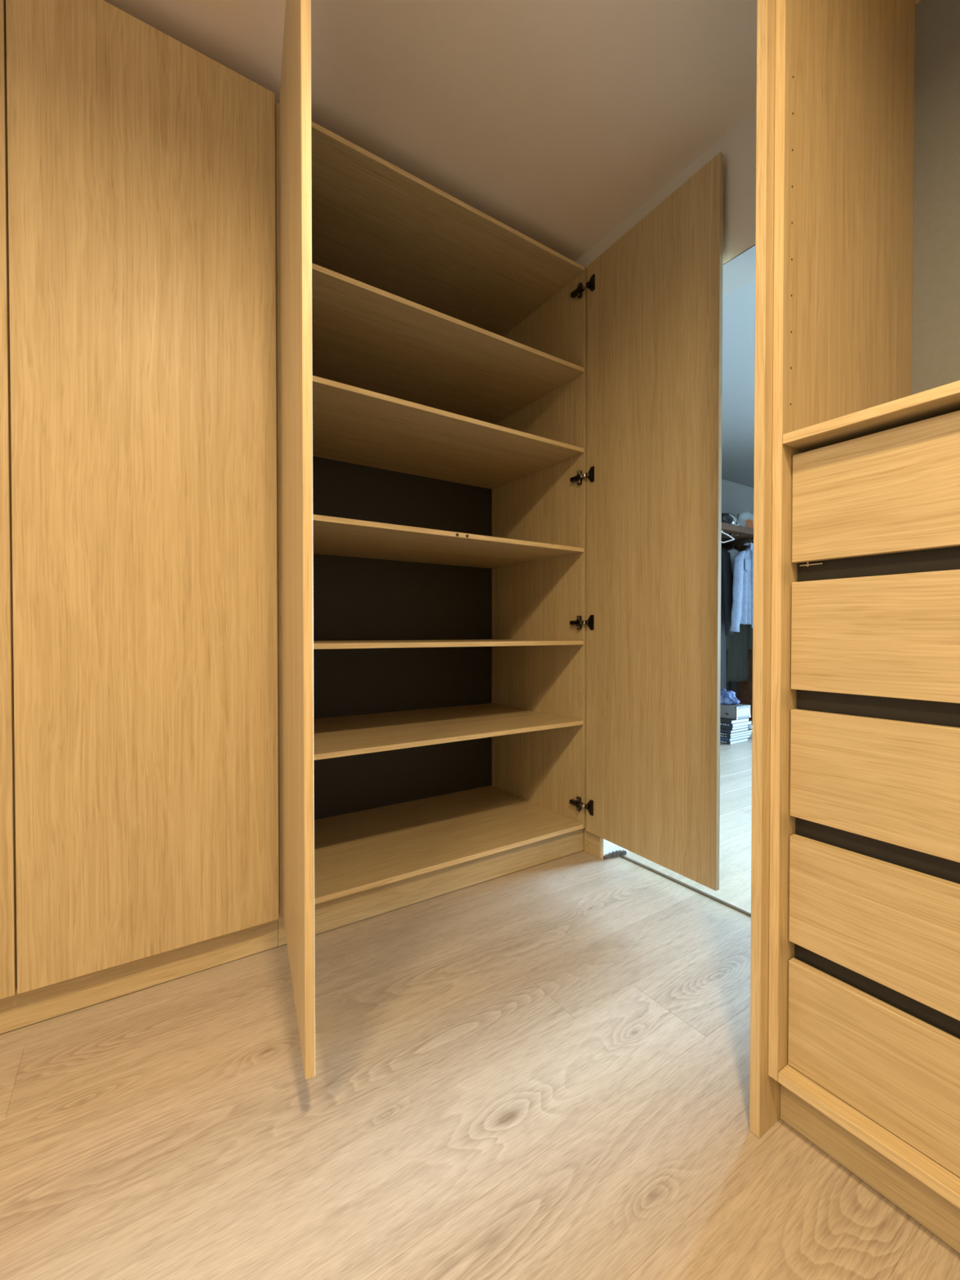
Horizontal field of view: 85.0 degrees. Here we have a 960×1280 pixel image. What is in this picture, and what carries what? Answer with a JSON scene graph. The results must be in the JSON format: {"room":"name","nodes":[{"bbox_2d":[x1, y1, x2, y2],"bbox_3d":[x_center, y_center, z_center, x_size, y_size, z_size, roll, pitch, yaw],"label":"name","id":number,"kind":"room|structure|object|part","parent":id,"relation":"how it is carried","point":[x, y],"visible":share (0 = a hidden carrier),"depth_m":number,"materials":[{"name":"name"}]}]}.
{"room":"walk-in closet","nodes":[
{"label":"walk-in closet","id":0,"kind":"room"},
{"bbox_2d":[103,0,756,487],"bbox_3d":[1.351,-1.691,1.651,8.900,0.100,5.300,0,1,-33],"label":"ceiling","id":1,"kind":"structure","parent":0,"point":[555,121],"depth_m":1.57,"materials":[{"name":"paint"}]},
{"bbox_2d":[0,722,959,1279],"bbox_3d":[1.130,0.940,1.929,8.800,0.060,4.650,0,1,-33],"label":"floor","id":2,"kind":"structure","parent":0,"point":[541,1071],"depth_m":1.01,"materials":[{"name":"laminate"}]},
{"bbox_2d":[0,0,279,1034],"bbox_3d":[-1.258,-0.321,1.483,1.162,2.470,0.709,0,1,-33],"label":"wardrobe","id":3,"kind":"object","parent":2,"relation":"on","point":[140,773],"visible":1,"depth_m":1.31,"materials":[{"name":"brown wood"}]},
{"bbox_3d":[-1.310,-0.367,1.034,0.574,2.367,0.018,0,1,-33],"label":"door","id":4,"kind":"part","parent":3,"relation":"part of","materials":[{"name":"brown wood"}]},
{"bbox_3d":[-1.263,-0.371,1.486,0.018,2.324,0.680,0,1,-33],"label":"divider panel","id":5,"kind":"part","parent":3,"relation":"part of","materials":[{"name":"brown wood"}]},
{"bbox_3d":[-0.784,-0.375,1.803,0.018,2.360,0.680,0,1,-33],"label":"panel","id":6,"kind":"part","parent":3,"relation":"part of","materials":[{"name":"brown wood"}]},
{"bbox_2d":[275,0,723,1079],"bbox_3d":[-0.123,-0.325,1.875,1.345,2.468,1.307,0,1,-33],"label":"wardrobe","id":7,"kind":"object","parent":2,"relation":"on","point":[434,355],"visible":0.94,"depth_m":2.04,"materials":[{"name":"brown wood"}]},
{"bbox_3d":[-0.769,-0.376,1.813,0.018,2.360,0.680,0,1,-33],"label":"panel","id":8,"kind":"part","parent":7,"relation":"part of","materials":[{"name":"brown wood"}]},
{"bbox_3d":[-0.442,-0.366,1.241,0.018,2.370,0.602,0,1,-24],"label":"door","id":9,"kind":"part","parent":7,"relation":"part of","materials":[{"name":"brown wood"}]},
{"bbox_3d":[-0.446,-0.384,2.440,1.212,2.360,0.008,0,1,-33],"label":"panel","id":10,"kind":"part","parent":7,"relation":"part of","materials":[{"name":"black wood"}]},
{"bbox_3d":[-0.256,-1.551,2.137,1.212,0.018,0.680,0,1,-33],"label":"panel","id":11,"kind":"part","parent":7,"relation":"part of","materials":[{"name":"brown wood"}]},
{"bbox_2d":[312,514,583,568],"bbox_3d":[-0.254,-0.378,2.150,1.211,0.018,0.675,0,1,-33],"label":"shelf","id":12,"kind":"object","parent":7,"relation":"attached to","point":[334,538],"depth_m":2.10,"materials":[{"name":"brown wood"}]},
{"bbox_2d":[312,375,583,488],"bbox_3d":[-0.254,-0.795,2.145,1.211,0.018,0.675,0,1,-33],"label":"shelf","id":13,"kind":"object","parent":7,"relation":"attached to","point":[353,427],"depth_m":2.09,"materials":[{"name":"brown wood"}]},
{"bbox_2d":[311,262,584,424],"bbox_3d":[-0.254,-1.131,2.140,1.211,0.018,0.675,0,1,-33],"label":"shelf","id":14,"kind":"object","parent":7,"relation":"attached to","point":[365,336],"depth_m":2.08,"materials":[{"name":"brown wood"}]},
{"bbox_2d":[313,702,583,759],"bbox_3d":[-0.254,0.350,2.159,1.211,0.018,0.675,0,1,-33],"label":"shelf","id":15,"kind":"object","parent":7,"relation":"attached to","point":[348,733],"depth_m":2.12,"materials":[{"name":"brown wood"}]},
{"bbox_2d":[313,639,583,648],"bbox_3d":[-0.254,0.012,2.155,1.211,0.018,0.675,0,1,-33],"label":"shelf","id":16,"kind":"object","parent":7,"relation":"attached to","point":[317,643],"depth_m":1.98,"materials":[{"name":"brown wood"}]},
{"bbox_3d":[-0.256,0.790,2.167,1.212,0.019,0.680,0,1,-33],"label":"panel","id":17,"kind":"part","parent":7,"relation":"part of","materials":[{"name":"brown wood"}]},
{"bbox_3d":[0.258,-0.384,2.492,0.018,2.360,0.680,0,1,-33],"label":"panel","id":18,"kind":"part","parent":7,"relation":"part of","materials":[{"name":"brown wood"}]},
{"bbox_3d":[0.614,-0.373,1.943,0.018,2.367,0.608,0,1,-31],"label":"door","id":19,"kind":"part","parent":7,"relation":"part of","materials":[{"name":"brown wood"}]},
{"bbox_2d":[603,849,626,859],"bbox_3d":[0.564,0.895,2.187,0.114,0.025,0.012,0,1,-23],"label":"scrap","id":20,"kind":"object","parent":2,"relation":"on","point":[617,853],"visible":1,"depth_m":2.19,"materials":[{"name":"grey fabric"}]},
{"bbox_2d":[621,855,751,916],"bbox_3d":[0.837,0.915,1.830,0.022,0.015,0.870,0,1,-33],"label":"threshold strip","id":21,"kind":"object","parent":2,"relation":"on","point":[744,912],"visible":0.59,"depth_m":1.92,"materials":[{"name":"metal"}]},
{"bbox_2d":[720,737,748,744],"bbox_3d":[2.139,0.863,4.576,0.276,0.027,0.268,0,1,-33],"label":"book","id":22,"kind":"object","parent":2,"relation":"on","point":[745,739],"visible":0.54,"depth_m":4.44,"materials":[{"name":"white paper"}]},
{"bbox_2d":[720,734,750,741],"bbox_3d":[2.152,0.838,4.589,0.310,0.022,0.266,0,1,-33],"label":"book","id":23,"kind":"object","parent":22,"relation":"on","point":[744,736],"visible":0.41,"depth_m":4.45,"materials":[{"name":"white paper"}]},
{"bbox_2d":[720,732,751,738],"bbox_3d":[2.166,0.815,4.596,0.329,0.022,0.267,0,1,-33],"label":"book","id":24,"kind":"object","parent":23,"relation":"on","point":[749,733],"visible":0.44,"depth_m":4.46,"materials":[{"name":"white paper"}]},
{"bbox_2d":[720,728,751,736],"bbox_3d":[2.168,0.793,4.591,0.353,0.021,0.270,0,1,-33],"label":"book","id":25,"kind":"object","parent":24,"relation":"on","point":[748,731],"visible":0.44,"depth_m":4.45,"materials":[{"name":"white paper"}]},
{"bbox_2d":[720,727,748,733],"bbox_3d":[2.147,0.771,4.584,0.268,0.022,0.266,0,1,-33],"label":"book","id":26,"kind":"object","parent":25,"relation":"on","point":[721,729],"visible":0.41,"depth_m":4.46,"materials":[{"name":"white paper"}]},
{"bbox_2d":[720,724,747,730],"bbox_3d":[2.157,0.748,4.593,0.246,0.023,0.265,0,1,-33],"label":"book","id":27,"kind":"object","parent":26,"relation":"on","point":[746,726],"visible":0.43,"depth_m":4.47,"materials":[{"name":"white paper"}]},
{"bbox_2d":[720,720,751,727],"bbox_3d":[2.179,0.721,4.604,0.296,0.031,0.267,0,1,-33],"label":"book","id":28,"kind":"object","parent":27,"relation":"on","point":[744,723],"visible":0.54,"depth_m":4.48,"materials":[{"name":"white paper"}]},
{"bbox_2d":[720,717,749,724],"bbox_3d":[2.153,0.691,4.584,0.272,0.030,0.268,0,1,-33],"label":"book","id":29,"kind":"object","parent":28,"relation":"on","point":[723,720],"visible":0.43,"depth_m":4.46,"materials":[{"name":"white paper"}]},
{"bbox_2d":[720,703,751,719],"bbox_3d":[2.187,0.619,4.611,0.218,0.112,0.285,0,1,-33],"label":"case","id":30,"kind":"object","parent":29,"relation":"on","point":[740,711],"visible":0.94,"depth_m":4.50,"materials":[{"name":"cardboard"}]},
{"bbox_2d":[720,688,740,704],"bbox_3d":[2.175,0.498,4.630,0.190,0.128,0.211,0,1,5],"label":"cloth","id":31,"kind":"object","parent":30,"relation":"on","point":[726,697],"visible":0.79,"depth_m":4.56,"materials":[{"name":"blue fabric"}]},
{"bbox_3d":[2.264,0.621,4.495,0.174,0.060,0.002,0,1,-33],"label":"plate","id":32,"kind":"part","parent":30,"relation":"part of","materials":[{"name":"metal"}]},
{"bbox_2d":[721,522,753,722],"bbox_3d":[2.085,-0.073,4.860,2.040,1.892,0.568,0,1,-33],"label":"closet","id":33,"kind":"object","parent":2,"relation":"on","point":[741,535],"visible":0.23,"depth_m":5.39,"materials":[{"name":"brown wood"}]},
{"bbox_2d":[720,548,733,689],"bbox_3d":[2.141,-0.138,4.847,0.698,1.628,0.101,0,1,-33],"label":"coat","id":34,"kind":"object","parent":33,"relation":"hanging from","point":[726,580],"visible":0.16,"depth_m":4.94,"materials":[{"name":"fabric"}]},
{"bbox_2d":[721,530,734,542],"bbox_3d":[2.114,-0.907,4.583,0.402,0.109,0.018,0,1,-33],"label":"clothes hanger","id":35,"kind":"object","parent":33,"relation":"hanging from","point":[727,535],"visible":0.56,"depth_m":4.63,"materials":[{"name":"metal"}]},
{"bbox_3d":[2.154,-0.949,4.889,0.016,0.030,0.520,0,1,-33],"label":"hanging rail","id":36,"kind":"part","parent":33,"relation":"part of","materials":[{"name":"metal"}]},
{"bbox_3d":[1.933,-0.076,5.089,2.040,1.892,0.018,0,1,-33],"label":"panel","id":37,"kind":"part","parent":33,"relation":"part of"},
{"bbox_2d":[721,512,739,525],"bbox_3d":[2.229,-1.083,4.728,0.236,0.131,0.171,0,1,-33],"label":"bag","id":38,"kind":"object","parent":33,"relation":"on","point":[730,518],"visible":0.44,"depth_m":4.66,"materials":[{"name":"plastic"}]},
{"bbox_3d":[2.284,-1.071,4.691,0.173,0.101,0.044,-1,1,-44],"label":"cord handle","id":39,"kind":"part","parent":38,"relation":"part of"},
{"bbox_2d":[726,546,738,698],"bbox_3d":[2.571,-0.103,5.398,0.354,1.711,0.064,0,1,-33],"label":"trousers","id":40,"kind":"object","parent":33,"relation":"hanging from","point":[733,686],"visible":0.09,"depth_m":5.42,"materials":[{"name":"fabric"}]},
{"bbox_3d":[2.501,-0.062,5.352,0.182,1.629,0.064,0,1,-33],"label":"trouser leg","id":41,"kind":"part","parent":40,"relation":"part of","materials":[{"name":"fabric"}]},
{"bbox_3d":[2.642,-0.063,5.446,0.182,1.629,0.064,0,1,-33],"label":"trouser leg","id":42,"kind":"part","parent":40,"relation":"part of","materials":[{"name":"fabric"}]},
{"bbox_2d":[726,542,738,574],"bbox_3d":[2.474,-0.721,5.105,0.253,0.468,0.072,0,1,-33],"label":"hanging clothes","id":43,"kind":"object","parent":33,"relation":"hanging from","point":[733,552],"visible":0.27,"depth_m":5.07,"materials":[{"name":"fabric"}]},
{"bbox_2d":[721,522,753,549],"bbox_3d":[2.090,-0.991,4.840,2.040,0.056,0.549,0,1,-33],"label":"shelf","id":44,"kind":"object","parent":33,"relation":"attached to","point":[743,534],"depth_m":4.85,"materials":[{"name":"brown wood"}]},
{"bbox_3d":[2.462,-0.951,5.093,0.016,0.030,0.520,0,1,-33],"label":"hanging rail","id":45,"kind":"part","parent":33,"relation":"part of","materials":[{"name":"metal"}]},
{"bbox_2d":[726,545,752,682],"bbox_3d":[2.613,-0.269,5.292,0.605,1.378,0.096,0,1,-33],"label":"jacket","id":46,"kind":"object","parent":33,"relation":"hanging from","point":[739,644],"visible":0.31,"depth_m":5.26,"materials":[{"name":"fabric"}]},
{"bbox_2d":[729,538,753,631],"bbox_3d":[2.550,-0.514,4.943,0.619,0.878,0.097,0,1,-33],"label":"shirt","id":47,"kind":"object","parent":33,"relation":"hanging from","point":[743,573],"visible":0.65,"depth_m":4.87,"materials":[{"name":"fabric"}]},
{"bbox_2d":[735,510,753,528],"bbox_3d":[2.563,-1.140,5.037,0.360,0.236,0.202,0,1,-33],"label":"plastic bag","id":48,"kind":"object","parent":33,"relation":"on","point":[745,519],"visible":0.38,"depth_m":4.95,"materials":[{"name":"plastic"}]},
{"bbox_3d":[2.933,-0.052,5.409,0.020,1.836,0.549,0,1,-33],"label":"panel","id":49,"kind":"part","parent":33,"relation":"part of","materials":[{"name":"brown wood"}]},
{"bbox_2d":[747,724,752,738],"bbox_3d":[2.404,0.817,4.716,0.168,0.116,0.166,0,1,-33],"label":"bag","id":50,"kind":"object","parent":2,"relation":"on","point":[749,726],"visible":0.17,"depth_m":4.66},
{"bbox_2d":[749,0,959,1253],"bbox_3d":[1.037,-0.351,0.760,0.656,2.552,0.931,0,1,-33],"label":"drawer unit","id":51,"kind":"object","parent":2,"relation":"on","point":[855,973],"visible":1,"depth_m":0.95,"materials":[{"name":"brown wood"}]},
{"bbox_3d":[0.785,-0.356,1.140,0.656,2.552,0.019,0,1,-33],"label":"panel","id":52,"kind":"part","parent":51,"relation":"part of","materials":[{"name":"brown wood"}]},
{"bbox_3d":[0.800,-0.409,1.127,0.613,2.445,0.018,0,1,-33],"label":"panel","id":53,"kind":"part","parent":51,"relation":"part of","materials":[{"name":"brown wood"}]},
{"bbox_3d":[1.046,0.809,0.770,0.613,0.018,0.875,0,1,-33],"label":"panel","id":54,"kind":"part","parent":51,"relation":"part of","materials":[{"name":"brown wood"}]},
{"bbox_2d":[782,380,959,452],"bbox_3d":[1.046,-0.362,0.755,0.613,0.018,0.875,0,1,-33],"label":"shelf","id":55,"kind":"object","parent":51,"relation":"attached to","point":[944,399],"depth_m":0.85,"materials":[{"name":"brown wood"}]},
{"bbox_3d":[0.825,0.702,0.623,0.018,0.197,0.870,0,1,-33],"label":"drawer","id":56,"kind":"part","parent":51,"relation":"part of","materials":[{"name":"brown wood"}]},
{"bbox_3d":[0.825,0.469,0.620,0.018,0.198,0.870,0,1,-33],"label":"drawer","id":57,"kind":"part","parent":51,"relation":"part of","materials":[{"name":"brown wood"}]},
{"bbox_3d":[0.825,0.233,0.617,0.018,0.198,0.870,0,1,-33],"label":"drawer","id":58,"kind":"part","parent":51,"relation":"part of","materials":[{"name":"brown wood"}]},
{"bbox_3d":[0.825,-0.003,0.614,0.018,0.198,0.870,0,1,-33],"label":"drawer","id":59,"kind":"part","parent":51,"relation":"part of","materials":[{"name":"brown wood"}]},
{"bbox_3d":[0.825,-0.238,0.611,0.018,0.198,0.870,0,1,-33],"label":"drawer","id":60,"kind":"part","parent":51,"relation":"part of","materials":[{"name":"brown wood"}]},
{"bbox_3d":[0.843,0.586,0.632,0.008,0.087,0.875,0,1,-33],"label":"grip rail","id":61,"kind":"part","parent":51,"relation":"part of","materials":[{"name":"black metal"}]},
{"bbox_3d":[0.843,0.350,0.629,0.008,0.087,0.875,0,1,-33],"label":"grip rail","id":62,"kind":"part","parent":51,"relation":"part of","materials":[{"name":"black metal"}]},
{"bbox_3d":[0.843,0.114,0.626,0.008,0.087,0.875,0,1,-33],"label":"grip rail","id":63,"kind":"part","parent":51,"relation":"part of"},
{"bbox_3d":[0.843,-0.120,0.623,0.008,0.087,0.875,0,1,-33],"label":"grip rail","id":64,"kind":"part","parent":51,"relation":"part of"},
{"bbox_3d":[1.046,-1.546,0.740,0.613,0.018,0.875,0,1,-33],"label":"panel","id":65,"kind":"part","parent":51,"relation":"part of","materials":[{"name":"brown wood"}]},
{"bbox_3d":[1.306,-0.406,0.925,0.008,2.445,0.912,0,1,-33],"label":"panel","id":66,"kind":"part","parent":51,"relation":"part of","materials":[{"name":"beige wood"}]},
{"bbox_2d":[491,488,492,785],"bbox_3d":[-1.632,-0.365,1.752,4.015,2.555,0.110,0,1,-33],"label":"wall","id":67,"kind":"structure","parent":0,"point":[491,489],"depth_m":2.81,"materials":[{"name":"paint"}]},
{"bbox_2d":[574,108,756,858],"bbox_3d":[0.903,-0.364,1.702,0.160,2.555,4.550,0,1,-33],"label":"wall","id":68,"kind":"structure","parent":0,"point":[738,146],"depth_m":1.68,"materials":[{"name":"paint"}]},
{"bbox_2d":[584,827,601,858],"bbox_3d":[0.476,0.856,2.211,0.009,0.101,0.092,0,1,-33],"label":"baseboard","id":69,"kind":"structure","parent":68,"relation":"attached to","point":[593,843],"depth_m":2.20,"materials":[{"name":"brown wood"}]},
{"bbox_2d":[602,838,627,858],"bbox_3d":[0.577,-0.162,2.199,0.159,2.138,0.004,0,1,-33],"label":"trim","id":70,"kind":"structure","parent":68,"relation":"attached to","point":[608,846],"depth_m":2.18,"materials":[{"name":"white paint"}]},
{"bbox_2d":[722,244,755,298],"bbox_3d":[0.812,-1.228,1.829,0.159,0.004,0.860,0,1,-33],"label":"trim","id":71,"kind":"structure","parent":68,"relation":"attached to","point":[739,272],"depth_m":1.74,"materials":[{"name":"paint"}]},
{"bbox_2d":[721,479,753,520],"bbox_3d":[1.658,-0.406,4.988,4.725,2.555,0.100,0,1,-33],"label":"wall","id":72,"kind":"structure","parent":0,"point":[736,498],"depth_m":5.64,"materials":[{"name":"paint"}]}
]}

